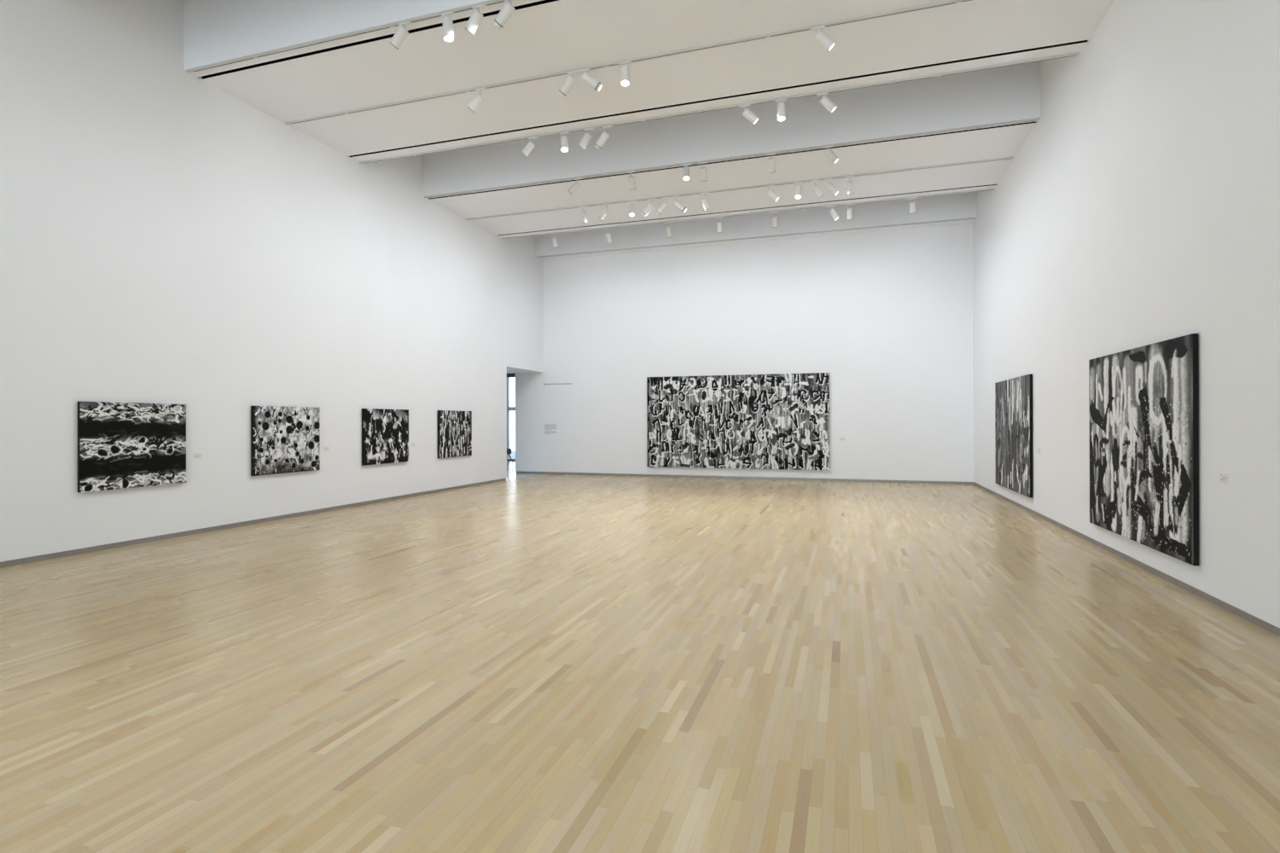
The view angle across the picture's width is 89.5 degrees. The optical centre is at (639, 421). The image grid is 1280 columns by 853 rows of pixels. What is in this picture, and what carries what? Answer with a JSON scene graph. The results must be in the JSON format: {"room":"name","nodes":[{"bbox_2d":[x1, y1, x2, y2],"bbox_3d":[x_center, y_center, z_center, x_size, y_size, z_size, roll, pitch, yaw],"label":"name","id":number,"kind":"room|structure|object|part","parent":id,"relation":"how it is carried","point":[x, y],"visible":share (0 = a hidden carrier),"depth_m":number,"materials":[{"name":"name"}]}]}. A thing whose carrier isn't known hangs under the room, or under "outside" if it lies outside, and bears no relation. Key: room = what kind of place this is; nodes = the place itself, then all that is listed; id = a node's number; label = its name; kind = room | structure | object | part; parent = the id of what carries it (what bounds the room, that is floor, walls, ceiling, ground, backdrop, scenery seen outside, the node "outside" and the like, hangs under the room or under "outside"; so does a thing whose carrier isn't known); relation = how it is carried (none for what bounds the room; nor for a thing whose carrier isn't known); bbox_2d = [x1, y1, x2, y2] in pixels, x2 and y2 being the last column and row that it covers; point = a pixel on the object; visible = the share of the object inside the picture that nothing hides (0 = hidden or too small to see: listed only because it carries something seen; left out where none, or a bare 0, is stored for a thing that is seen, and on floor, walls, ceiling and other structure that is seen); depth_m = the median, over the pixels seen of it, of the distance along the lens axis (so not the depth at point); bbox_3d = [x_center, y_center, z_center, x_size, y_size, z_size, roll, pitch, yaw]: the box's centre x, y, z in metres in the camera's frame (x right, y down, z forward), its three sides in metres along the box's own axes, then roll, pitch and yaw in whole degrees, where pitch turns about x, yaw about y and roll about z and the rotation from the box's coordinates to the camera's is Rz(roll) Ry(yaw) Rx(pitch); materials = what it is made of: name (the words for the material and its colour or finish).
{"room":"museum","nodes":[
{"label":"museum","id":0,"kind":"room"},
{"bbox_2d":[0,0,543,562],"bbox_3d":[-7.510,-3.013,10.283,1.070,9.435,24.485,0,0,18],"label":"wall","id":1,"kind":"structure","parent":0,"point":[165,237],"depth_m":10.23,"materials":[{"name":"white paint"}]},
{"bbox_2d":[77,401,186,492],"bbox_3d":[-7.236,0.343,9.258,0.063,1.210,1.443,0,0,18],"label":"painting","id":2,"kind":"object","parent":1,"relation":"attached to","point":[121,445],"visible":1,"depth_m":9.15,"materials":[{"name":"black paint"}]},
{"bbox_2d":[193,453,202,459],"bbox_3d":[-6.970,0.552,10.182,0.002,0.090,0.140,0,0,18],"label":"wall label","id":3,"kind":"object","parent":1,"relation":"attached to","point":[197,456],"visible":1,"depth_m":10.19,"materials":[{"name":"white paper"}]},
{"bbox_2d":[0,478,506,568],"bbox_3d":[-7.520,1.735,8.975,0.288,0.084,21.992,0,0,18],"label":"baseboard","id":4,"kind":"structure","parent":1,"relation":"attached to","point":[24,561],"depth_m":10.25,"materials":[{"name":"grey metal"}]},
{"bbox_2d":[250,406,319,476],"bbox_3d":[-6.431,0.338,11.763,0.063,1.205,1.465,0,0,18],"label":"painting","id":5,"kind":"object","parent":1,"relation":"attached to","point":[284,439],"visible":1,"depth_m":11.66,"materials":[{"name":"black paint"}]},
{"bbox_2d":[323,447,329,451],"bbox_3d":[-6.164,0.550,12.693,0.002,0.090,0.140,0,0,18],"label":"wall label","id":6,"kind":"object","parent":1,"relation":"attached to","point":[325,449],"visible":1,"depth_m":12.69,"materials":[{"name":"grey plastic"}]},
{"bbox_2d":[361,408,408,465],"bbox_3d":[-5.618,0.335,14.293,0.063,1.200,1.470,0,0,18],"label":"painting","id":7,"kind":"object","parent":1,"relation":"attached to","point":[385,433],"visible":1,"depth_m":14.19,"materials":[{"name":"black paint"}]},
{"bbox_2d":[437,410,471,458],"bbox_3d":[-4.813,0.328,16.812,0.055,1.200,1.470,0,0,18],"label":"painting","id":8,"kind":"object","parent":1,"relation":"attached to","point":[454,427],"visible":1,"depth_m":16.73,"materials":[{"name":"black paint"}]},
{"bbox_2d":[506,373,515,459],"bbox_3d":[-6.092,-0.176,29.265,8.500,3.950,0.160,0,0,18],"label":"window","id":9,"kind":"structure","parent":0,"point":[509,375],"depth_m":29.16,"materials":[{"name":"clear glass"}]},
{"bbox_2d":[509,450,515,459],"bbox_3d":[-11.007,1.948,36.021,37.000,0.238,9.740,0,0,18],"label":"deck","id":10,"kind":"object","parent":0,"point":[513,452],"depth_m":34.58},
{"bbox_2d":[0,460,1279,852],"bbox_3d":[-4.251,1.874,12.398,22.914,0.200,31.110,0,0,18],"label":"floor","id":11,"kind":"structure","parent":0,"point":[541,663],"depth_m":4.30,"materials":[{"name":"brown wood"}]},
{"bbox_2d":[506,448,515,472],"bbox_3d":[-4.410,1.378,22.685,0.520,0.822,0.420,0,0,18],"label":"chair","id":12,"kind":"object","parent":11,"relation":"on","point":[509,450],"visible":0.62,"depth_m":22.69,"materials":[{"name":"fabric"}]},
{"bbox_3d":[-4.637,1.067,22.758,0.045,0.200,0.360,0,0,18],"label":"backrest","id":13,"kind":"part","parent":12,"relation":"part of","materials":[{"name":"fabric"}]},
{"bbox_2d":[183,0,1114,260],"bbox_3d":[-0.788,-6.723,8.126,13.666,2.550,25.085,0,0,18],"label":"ceiling","id":14,"kind":"structure","parent":0,"point":[561,35],"depth_m":11.05,"materials":[{"name":"white paint"}]},
{"bbox_2d":[186,0,504,73],"bbox_3d":[-0.821,-5.434,8.014,13.006,0.027,0.049,0,0,18],"label":"track","id":15,"kind":"object","parent":14,"relation":"attached to","point":[490,2],"visible":1,"depth_m":9.10,"materials":[{"name":"white metal"}]},
{"bbox_2d":[389,21,410,49],"bbox_3d":[-3.264,-5.258,8.803,0.325,0.318,0.134,0,0,22],"label":"track spotlight","id":16,"kind":"object","parent":15,"relation":"hanging from","point":[401,33],"visible":1,"depth_m":8.77,"materials":[{"name":"white metal"}]},
{"bbox_2d":[441,11,453,41],"bbox_3d":[-2.554,-5.242,8.570,0.180,0.351,0.136,0,0,18],"label":"track spotlight","id":17,"kind":"object","parent":15,"relation":"hanging from","point":[447,21],"visible":1,"depth_m":8.52,"materials":[{"name":"white metal"}]},
{"bbox_2d":[464,4,485,34],"bbox_3d":[-2.158,-5.260,8.459,0.324,0.318,0.135,0,0,33],"label":"track spotlight","id":18,"kind":"object","parent":15,"relation":"hanging from","point":[476,16],"visible":1,"depth_m":8.42,"materials":[{"name":"white metal"}]},
{"bbox_2d":[493,0,515,29],"bbox_3d":[-1.732,-5.257,8.321,0.363,0.326,0.135,0,0,28],"label":"track spotlight","id":19,"kind":"object","parent":15,"relation":"hanging from","point":[507,10],"visible":1,"depth_m":8.29,"materials":[{"name":"white metal"}]},
{"bbox_2d":[201,0,558,79],"bbox_3d":[-0.753,-5.638,8.228,13.046,0.379,0.066,0,0,18],"label":"trim","id":20,"kind":"structure","parent":14,"relation":"attached to","point":[543,2],"depth_m":9.32,"materials":[{"name":"black metal"}]},
{"bbox_2d":[284,0,971,124],"bbox_3d":[-0.259,-5.433,9.764,13.006,0.027,0.049,0,0,18],"label":"track","id":21,"kind":"object","parent":14,"relation":"attached to","point":[949,2],"visible":1,"depth_m":9.58,"materials":[{"name":"white metal"}]},
{"bbox_2d":[467,87,486,112],"bbox_3d":[-2.659,-5.237,10.539,0.326,0.357,0.145,0,0,18],"label":"track spotlight","id":22,"kind":"object","parent":21,"relation":"hanging from","point":[476,101],"visible":1,"depth_m":10.50,"materials":[{"name":"white metal"}]},
{"bbox_2d":[558,70,578,97],"bbox_3d":[-1.116,-5.247,10.053,0.358,0.345,0.136,0,0,30],"label":"track spotlight","id":23,"kind":"object","parent":21,"relation":"hanging from","point":[570,81],"visible":1,"depth_m":10.02,"materials":[{"name":"white metal"}]},
{"bbox_2d":[577,68,602,91],"bbox_3d":[-0.769,-5.266,9.968,0.370,0.310,0.135,0,0,-8],"label":"track spotlight","id":24,"kind":"object","parent":21,"relation":"hanging from","point":[587,78],"visible":1,"depth_m":9.93,"materials":[{"name":"white metal"}]},
{"bbox_2d":[619,60,631,86],"bbox_3d":[-0.217,-5.244,9.729,0.161,0.355,0.173,0,0,-18],"label":"track spotlight","id":25,"kind":"object","parent":21,"relation":"hanging from","point":[625,69],"visible":1,"depth_m":9.68,"materials":[{"name":"white metal"}]},
{"bbox_2d":[810,25,835,51],"bbox_3d":[2.522,-5.262,8.884,0.326,0.334,0.135,0,0,5],"label":"track spotlight","id":26,"kind":"object","parent":21,"relation":"hanging from","point":[823,39],"visible":1,"depth_m":8.84,"materials":[{"name":"white metal"}]},
{"bbox_2d":[349,39,1088,157],"bbox_3d":[0.223,-5.636,11.265,13.046,0.379,0.066,0,0,18],"label":"trim","id":27,"kind":"structure","parent":14,"relation":"attached to","point":[1083,41],"depth_m":10.77,"materials":[{"name":"black metal"}]},
{"bbox_2d":[359,52,1079,163],"bbox_3d":[0.316,-5.433,11.554,13.006,0.027,0.049,0,0,18],"label":"track","id":28,"kind":"object","parent":14,"relation":"attached to","point":[1075,53],"visible":1,"depth_m":11.01,"materials":[{"name":"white metal"}]},
{"bbox_2d":[521,136,537,157],"bbox_3d":[-2.114,-5.242,12.339,0.327,0.344,0.145,0,0,18],"label":"track spotlight","id":29,"kind":"object","parent":28,"relation":"hanging from","point":[530,145],"visible":1,"depth_m":12.30,"materials":[{"name":"white metal"}]},
{"bbox_2d":[559,131,569,152],"bbox_3d":[-1.402,-5.225,12.066,0.163,0.383,0.208,0,0,-16],"label":"track spotlight","id":30,"kind":"object","parent":28,"relation":"hanging from","point":[564,140],"visible":1,"depth_m":12.03,"materials":[{"name":"white metal"}]},
{"bbox_2d":[578,128,593,149],"bbox_3d":[-0.998,-5.244,11.991,0.316,0.347,0.135,0,0,34],"label":"track spotlight","id":31,"kind":"object","parent":28,"relation":"hanging from","point":[587,136],"visible":1,"depth_m":11.95,"materials":[{"name":"white metal"}]},
{"bbox_2d":[594,125,611,149],"bbox_3d":[-0.679,-5.223,11.889,0.350,0.390,0.136,0,0,32],"label":"track spotlight","id":32,"kind":"object","parent":28,"relation":"hanging from","point":[603,137],"visible":1,"depth_m":11.85,"materials":[{"name":"white metal"}]},
{"bbox_2d":[739,104,759,124],"bbox_3d":[1.874,-5.256,11.067,0.330,0.339,0.134,0,0,5],"label":"track spotlight","id":33,"kind":"object","parent":28,"relation":"hanging from","point":[747,113],"visible":1,"depth_m":11.02,"materials":[{"name":"white metal"}]},
{"bbox_2d":[775,98,786,121],"bbox_3d":[2.383,-5.249,10.870,0.163,0.354,0.167,0,0,-19],"label":"track spotlight","id":34,"kind":"object","parent":28,"relation":"hanging from","point":[781,106],"visible":1,"depth_m":10.82,"materials":[{"name":"white metal"}]},
{"bbox_2d":[816,92,837,113],"bbox_3d":[3.091,-5.261,10.671,0.324,0.333,0.135,0,0,8],"label":"track spotlight","id":35,"kind":"object","parent":28,"relation":"hanging from","point":[825,101],"visible":1,"depth_m":10.62,"materials":[{"name":"white metal"}]},
{"bbox_2d":[424,117,1038,197],"bbox_3d":[0.981,-5.431,13.625,13.006,0.027,0.049,0,0,18],"label":"track","id":36,"kind":"object","parent":14,"relation":"attached to","point":[1034,119],"visible":1,"depth_m":13.17,"materials":[{"name":"white metal"}]},
{"bbox_2d":[567,177,581,194],"bbox_3d":[-1.449,-5.242,14.404,0.336,0.342,0.136,0,0,18],"label":"track spotlight","id":37,"kind":"object","parent":36,"relation":"hanging from","point":[574,187],"visible":1,"depth_m":14.36,"materials":[{"name":"white metal"}]},
{"bbox_2d":[627,170,635,190],"bbox_3d":[-0.170,-5.234,14.076,0.180,0.364,0.261,0,0,18],"label":"track spotlight","id":38,"kind":"object","parent":36,"relation":"hanging from","point":[631,180],"visible":1,"depth_m":14.02,"materials":[{"name":"white metal"}]},
{"bbox_2d":[681,163,690,180],"bbox_3d":[0.965,-5.242,13.580,0.180,0.355,0.210,0,0,18],"label":"track spotlight","id":39,"kind":"object","parent":36,"relation":"hanging from","point":[686,169],"visible":1,"depth_m":13.54,"materials":[{"name":"white metal"}]},
{"bbox_2d":[698,161,707,181],"bbox_3d":[1.346,-5.238,13.587,0.180,0.366,0.259,0,0,18],"label":"track spotlight","id":40,"kind":"object","parent":36,"relation":"hanging from","point":[703,170],"visible":1,"depth_m":13.53,"materials":[{"name":"white metal"}]},
{"bbox_2d":[766,152,775,173],"bbox_3d":[2.682,-5.247,13.157,0.180,0.354,0.258,0,0,18],"label":"track spotlight","id":41,"kind":"object","parent":36,"relation":"hanging from","point":[770,160],"visible":1,"depth_m":13.10,"materials":[{"name":"white metal"}]},
{"bbox_2d":[822,145,839,163],"bbox_3d":[3.770,-5.253,12.733,0.313,0.349,0.134,0,0,13],"label":"track spotlight","id":42,"kind":"object","parent":36,"relation":"hanging from","point":[830,154],"visible":1,"depth_m":12.69,"materials":[{"name":"white metal"}]},
{"bbox_2d":[428,121,1036,199],"bbox_3d":[1.029,-5.635,13.776,13.046,0.379,0.066,0,0,18],"label":"trim","id":43,"kind":"structure","parent":14,"relation":"attached to","point":[1034,121],"depth_m":13.36,"materials":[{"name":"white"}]},
{"bbox_2d":[465,157,1013,220],"bbox_3d":[1.528,-5.431,15.329,13.006,0.027,0.049,0,0,18],"label":"track","id":44,"kind":"object","parent":14,"relation":"attached to","point":[1006,158],"visible":1,"depth_m":14.92,"materials":[{"name":"white metal"}]},
{"bbox_2d":[579,206,587,222],"bbox_3d":[-1.409,-5.217,16.346,0.180,0.388,0.252,0,0,18],"label":"track spotlight","id":45,"kind":"object","parent":44,"relation":"hanging from","point":[584,217],"visible":1,"depth_m":16.29,"materials":[{"name":"white metal"}]},
{"bbox_2d":[599,203,610,219],"bbox_3d":[-0.881,-5.227,16.110,0.316,0.372,0.134,0,0,27],"label":"track spotlight","id":46,"kind":"object","parent":44,"relation":"hanging from","point":[604,212],"visible":1,"depth_m":16.07,"materials":[{"name":"white metal"}]},
{"bbox_2d":[628,200,635,216],"bbox_3d":[-0.205,-5.220,15.839,0.180,0.389,0.206,0,0,18],"label":"track spotlight","id":47,"kind":"object","parent":44,"relation":"hanging from","point":[631,212],"visible":1,"depth_m":15.80,"materials":[{"name":"white metal"}]},
{"bbox_2d":[642,197,655,216],"bbox_3d":[0.216,-5.212,15.760,0.355,0.408,0.135,0,0,27],"label":"track spotlight","id":48,"kind":"object","parent":44,"relation":"hanging from","point":[649,207],"visible":1,"depth_m":15.72,"materials":[{"name":"white metal"}]},
{"bbox_2d":[656,197,669,215],"bbox_3d":[0.551,-5.212,15.655,0.351,0.409,0.136,0,0,29],"label":"track spotlight","id":49,"kind":"object","parent":44,"relation":"hanging from","point":[663,206],"visible":1,"depth_m":15.62,"materials":[{"name":"white metal"}]},
{"bbox_2d":[671,195,686,212],"bbox_3d":[0.947,-5.219,15.532,0.362,0.397,0.135,0,0,5],"label":"track spotlight","id":50,"kind":"object","parent":44,"relation":"hanging from","point":[677,204],"visible":1,"depth_m":15.48,"materials":[{"name":"white metal"}]},
{"bbox_2d":[700,192,709,210],"bbox_3d":[1.554,-5.224,15.398,0.180,0.390,0.255,0,0,18],"label":"track spotlight","id":51,"kind":"object","parent":44,"relation":"hanging from","point":[705,203],"visible":1,"depth_m":15.34,"materials":[{"name":"white metal"}]},
{"bbox_2d":[765,185,779,201],"bbox_3d":[3.049,-5.235,14.846,0.315,0.376,0.134,0,0,12],"label":"track spotlight","id":52,"kind":"object","parent":44,"relation":"hanging from","point":[770,193],"visible":1,"depth_m":14.79,"materials":[{"name":"white metal"}]},
{"bbox_2d":[794,181,802,198],"bbox_3d":[3.586,-5.233,14.620,0.180,0.383,0.207,0,0,18],"label":"track spotlight","id":53,"kind":"object","parent":44,"relation":"hanging from","point":[798,189],"visible":1,"depth_m":14.58,"materials":[{"name":"white metal"}]},
{"bbox_2d":[811,180,823,197],"bbox_3d":[4.022,-5.245,14.586,0.302,0.360,0.149,0,0,-29],"label":"track spotlight","id":54,"kind":"object","parent":44,"relation":"hanging from","point":[818,191],"visible":1,"depth_m":14.54,"materials":[{"name":"white metal"}]},
{"bbox_2d":[825,178,839,196],"bbox_3d":[4.297,-5.233,14.441,0.311,0.386,0.140,0,0,18],"label":"track spotlight","id":55,"kind":"object","parent":44,"relation":"hanging from","point":[833,189],"visible":1,"depth_m":14.39,"materials":[{"name":"white metal"}]},
{"bbox_2d":[845,175,854,194],"bbox_3d":[4.678,-5.240,14.390,0.180,0.374,0.251,0,0,18],"label":"track spotlight","id":56,"kind":"object","parent":44,"relation":"hanging from","point":[849,184],"visible":1,"depth_m":14.33,"materials":[{"name":"white metal"}]},
{"bbox_2d":[498,184,996,235],"bbox_3d":[2.026,-5.634,16.880,13.046,0.379,0.066,0,0,18],"label":"trim","id":57,"kind":"structure","parent":14,"relation":"attached to","point":[990,184],"depth_m":16.56,"materials":[{"name":"black"}]},
{"bbox_2d":[501,188,994,238],"bbox_3d":[2.108,-5.430,17.133,13.006,0.027,0.049,0,0,18],"label":"track","id":58,"kind":"object","parent":14,"relation":"attached to","point":[986,189],"visible":1,"depth_m":16.79,"materials":[{"name":"white metal"}]},
{"bbox_2d":[550,232,558,247],"bbox_3d":[-2.462,-5.216,18.677,0.180,0.381,0.255,0,0,18],"label":"track spotlight","id":59,"kind":"object","parent":58,"relation":"hanging from","point":[554,239],"visible":1,"depth_m":18.62,"materials":[{"name":"white metal"}]},
{"bbox_2d":[605,227,611,243],"bbox_3d":[-0.878,-5.210,18.168,0.180,0.401,0.254,0,0,18],"label":"track spotlight","id":60,"kind":"object","parent":58,"relation":"hanging from","point":[608,235],"visible":1,"depth_m":18.11,"materials":[{"name":"white metal"}]},
{"bbox_2d":[664,221,671,237],"bbox_3d":[0.797,-5.218,17.631,0.180,0.394,0.255,0,0,18],"label":"track spotlight","id":61,"kind":"object","parent":58,"relation":"hanging from","point":[668,229],"visible":1,"depth_m":17.57,"materials":[{"name":"white metal"}]},
{"bbox_2d":[715,216,722,232],"bbox_3d":[2.119,-5.221,17.206,0.180,0.394,0.255,0,0,18],"label":"track spotlight","id":62,"kind":"object","parent":58,"relation":"hanging from","point":[718,224],"visible":1,"depth_m":17.15,"materials":[{"name":"white metal"}]},
{"bbox_2d":[770,210,778,227],"bbox_3d":[3.501,-5.227,16.761,0.180,0.390,0.253,0,0,18],"label":"track spotlight","id":63,"kind":"object","parent":58,"relation":"hanging from","point":[774,218],"visible":1,"depth_m":16.70,"materials":[{"name":"white metal"}]},
{"bbox_2d":[827,205,839,221],"bbox_3d":[4.872,-5.236,16.247,0.282,0.379,0.141,0,0,18],"label":"track spotlight","id":64,"kind":"object","parent":58,"relation":"hanging from","point":[832,212],"visible":1,"depth_m":16.20,"materials":[{"name":"white metal"}]},
{"bbox_2d":[845,203,853,220],"bbox_3d":[5.254,-5.241,16.195,0.180,0.370,0.250,0,0,18],"label":"track spotlight","id":65,"kind":"object","parent":58,"relation":"hanging from","point":[849,211],"visible":1,"depth_m":16.14,"materials":[{"name":"white metal"}]},
{"bbox_2d":[908,197,916,213],"bbox_3d":[6.646,-5.251,15.748,0.180,0.358,0.250,0,0,18],"label":"track spotlight","id":66,"kind":"object","parent":58,"relation":"hanging from","point":[912,204],"visible":1,"depth_m":15.69,"materials":[{"name":"white metal"}]},
{"bbox_2d":[536,217,975,257],"bbox_3d":[2.802,-5.429,19.294,13.006,0.027,0.049,0,0,18],"label":"track","id":67,"kind":"object","parent":14,"relation":"attached to","point":[968,218],"visible":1,"depth_m":18.97,"materials":[{"name":"white metal"}]},
{"bbox_2d":[515,222,973,482],"bbox_3d":[2.643,-3.023,20.038,14.436,9.435,0.300,0,0,18],"label":"wall","id":68,"kind":"structure","parent":0,"point":[888,315],"depth_m":19.41,"materials":[{"name":"white paint"}]},
{"bbox_2d":[544,424,557,434],"bbox_3d":[-2.993,0.268,21.689,0.458,0.318,0.001,0,0,18],"label":"wall label","id":69,"kind":"object","parent":68,"relation":"attached to","point":[545,426],"depth_m":21.69,"materials":[{"name":"grey plastic"}]},
{"bbox_2d":[646,372,829,470],"bbox_3d":[2.894,0.019,19.767,5.575,2.860,0.061,0,0,18],"label":"painting","id":70,"kind":"object","parent":68,"relation":"attached to","point":[776,421],"visible":1,"depth_m":19.69,"materials":[{"name":"black paint"}]},
{"bbox_2d":[515,471,974,484],"bbox_3d":[2.660,1.726,20.037,14.426,0.084,0.288,0,0,18],"label":"baseboard","id":71,"kind":"structure","parent":68,"relation":"attached to","point":[516,472],"depth_m":19.60,"materials":[{"name":"grey metal"}]},
{"bbox_2d":[973,0,1279,628],"bbox_3d":[5.583,-3.046,6.078,0.300,9.435,24.485,0,0,18],"label":"wall","id":72,"kind":"structure","parent":0,"point":[1140,207],"depth_m":7.22,"materials":[{"name":"white paint"}]},
{"bbox_2d":[994,373,1032,497],"bbox_3d":[7.790,0.277,13.510,0.059,2.320,2.950,0,0,18],"label":"painting","id":73,"kind":"object","parent":72,"relation":"attached to","point":[1013,397],"visible":1,"depth_m":13.23,"materials":[{"name":"black paint"}]},
{"bbox_2d":[974,482,1279,636],"bbox_3d":[5.599,1.703,6.070,0.288,0.084,24.485,0,0,18],"label":"baseboard","id":74,"kind":"structure","parent":72,"relation":"attached to","point":[1260,623],"depth_m":7.09,"materials":[{"name":"grey metal"}]},
{"bbox_2d":[1088,333,1198,565],"bbox_3d":[5.938,0.282,7.745,0.059,2.297,2.870,0,0,18],"label":"painting","id":75,"kind":"object","parent":72,"relation":"attached to","point":[1144,400],"visible":1,"depth_m":7.34,"materials":[{"name":"black paint"}]},
{"bbox_2d":[1219,473,1227,484],"bbox_3d":[5.399,0.534,5.970,0.002,0.090,0.140,0,0,18],"label":"wall label","id":76,"kind":"object","parent":72,"relation":"attached to","point":[1223,478],"visible":1,"depth_m":5.97,"materials":[{"name":"white paper"}]}
]}

